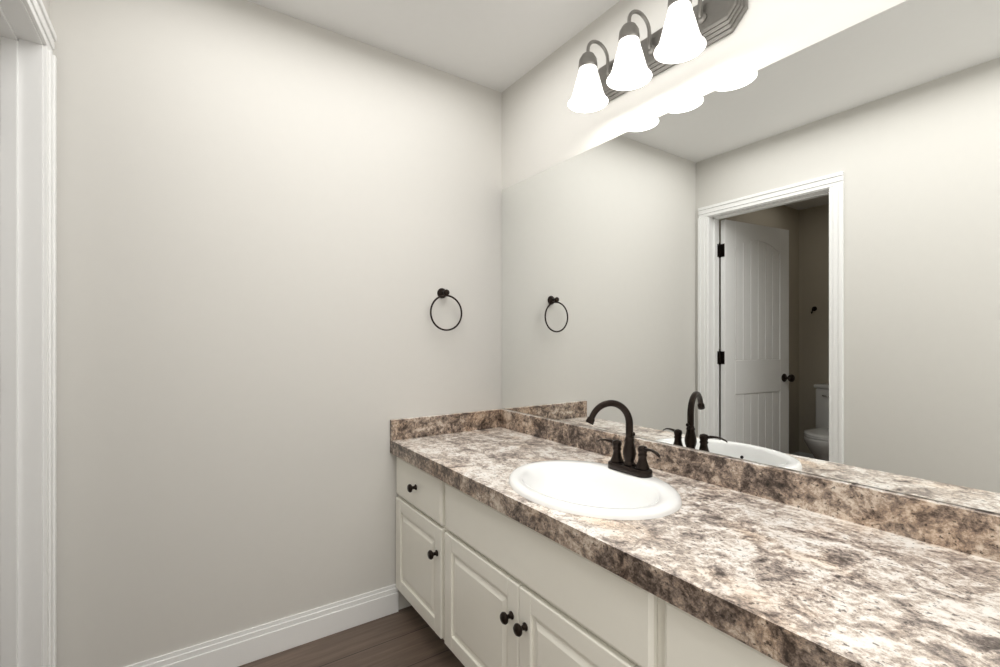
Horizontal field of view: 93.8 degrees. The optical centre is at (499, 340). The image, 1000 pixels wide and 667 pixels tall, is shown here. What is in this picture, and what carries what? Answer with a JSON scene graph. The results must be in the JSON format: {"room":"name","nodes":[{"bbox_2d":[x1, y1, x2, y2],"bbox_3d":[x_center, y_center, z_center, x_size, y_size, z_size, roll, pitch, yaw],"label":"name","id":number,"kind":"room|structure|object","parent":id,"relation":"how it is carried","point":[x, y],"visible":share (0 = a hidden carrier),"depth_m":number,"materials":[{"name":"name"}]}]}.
{"room":"bathroom","nodes":[
{"label":"bathroom","id":0,"kind":"room"},
{"bbox_2d":[42,0,49,18],"bbox_3d":[-0.765,-0.037,0.425,0.120,2.440,2.655,0,0,-34],"label":"wall","id":1,"kind":"structure","parent":0,"point":[46,3],"depth_m":1.40,"materials":[{"name":"paint"}]},
{"bbox_2d":[0,0,42,666],"bbox_3d":[-1.165,0.158,1.015,0.122,2.050,0.750,0,0,-34],"label":"door","id":2,"kind":"structure","parent":1,"relation":"in","point":[21,344],"depth_m":1.32,"materials":[{"name":"paint"}]},
{"bbox_2d":[23,0,56,666],"bbox_3d":[-1.166,0.129,1.014,0.161,2.108,0.866,0,0,-34],"label":"door frame","id":3,"kind":"structure","parent":1,"relation":"attached to","point":[39,16],"depth_m":1.37,"materials":[{"name":"paint"}]},
{"bbox_2d":[50,0,501,666],"bbox_3d":[-0.716,-0.037,1.948,1.671,2.440,0.120,0,0,-34],"label":"wall","id":4,"kind":"structure","parent":0,"point":[276,230],"depth_m":1.72,"materials":[{"name":"paint"}]},
{"bbox_2d":[125,584,397,666],"bbox_3d":[-0.905,1.123,1.732,1.116,0.120,0.025,0,0,-34],"label":"baseboard","id":5,"kind":"structure","parent":4,"relation":"attached to","point":[243,647],"depth_m":1.75,"materials":[{"name":"paint"}]},
{"bbox_2d":[430,288,461,330],"bbox_3d":[-0.255,-0.146,2.154,0.166,0.200,0.057,0,0,-34],"label":"towel ring","id":6,"kind":"object","parent":4,"relation":"attached to","point":[442,293],"visible":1,"depth_m":2.14,"materials":[{"name":"black metal"}]},
{"bbox_2d":[238,606,464,666],"bbox_3d":[-0.814,1.208,0.392,3.820,0.050,2.895,0,0,-34],"label":"floor","id":7,"kind":"structure","parent":0,"point":[407,637],"depth_m":1.79,"materials":[{"name":"brown wood"}]},
{"bbox_2d":[396,457,427,623],"bbox_3d":[-0.080,0.835,1.990,0.568,0.696,0.521,0,0,-34],"label":"base cabinet","id":8,"kind":"object","parent":7,"relation":"on","point":[411,481],"depth_m":1.89,"materials":[{"name":"paint"}]},
{"bbox_2d":[428,474,619,666],"bbox_3d":[0.286,0.835,1.451,0.568,0.696,1.042,0,0,-34],"label":"base cabinet","id":9,"kind":"object","parent":7,"relation":"on","point":[479,583],"depth_m":1.32,"materials":[{"name":"paint"}]},
{"bbox_2d":[390,409,999,666],"bbox_3d":[0.282,0.414,1.439,0.589,0.144,1.841,0,0,-34],"label":"countertop","id":10,"kind":"structure","parent":9,"relation":"on","point":[788,568],"depth_m":0.97,"materials":[{"name":"stone"}]},
{"bbox_2d":[509,460,681,519],"bbox_3d":[0.263,0.571,1.380,0.434,0.318,0.544,0,0,-34],"label":"sink basin","id":11,"kind":"object","parent":10,"relation":"in","point":[591,489],"visible":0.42,"depth_m":1.45,"materials":[{"name":"ceramic"}]},
{"bbox_2d":[585,400,660,477],"bbox_3d":[0.360,0.298,1.446,0.172,0.228,0.252,0,0,-34],"label":"tap","id":12,"kind":"object","parent":10,"relation":"on","point":[630,466],"visible":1,"depth_m":1.46,"materials":[{"name":"black metal"}]},
{"bbox_2d":[620,577,786,666],"bbox_3d":[0.653,0.835,0.910,0.568,0.696,0.525,0,0,-34],"label":"base cabinet","id":13,"kind":"object","parent":7,"relation":"on","point":[654,632],"depth_m":0.89,"materials":[{"name":"paint"}]},
{"bbox_2d":[247,0,619,91],"bbox_3d":[-0.814,-1.282,0.392,3.820,0.050,2.895,0,0,-34],"label":"ceiling","id":14,"kind":"structure","parent":0,"point":[500,45],"depth_m":1.88,"materials":[{"name":"paint"}]},
{"bbox_2d":[502,0,997,513],"bbox_3d":[0.717,-0.037,1.431,0.120,2.440,2.895,0,0,-34],"label":"wall","id":15,"kind":"structure","parent":0,"point":[544,126],"depth_m":1.67,"materials":[{"name":"paint"}]},
{"bbox_2d":[568,0,747,112],"bbox_3d":[0.446,-0.963,1.528,0.218,0.239,0.613,0,0,-34],"label":"sconce","id":16,"kind":"object","parent":15,"relation":"attached to","point":[687,32],"visible":1,"depth_m":1.47,"materials":[{"name":"white glass"}]},
{"bbox_2d":[502,0,999,513],"bbox_3d":[0.525,-0.208,1.601,0.005,1.098,1.835,0,0,-34],"label":"mirror","id":17,"kind":"object","parent":15,"relation":"attached to","point":[790,262],"visible":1,"depth_m":1.22,"materials":[{"name":"clear glass"}]}
]}

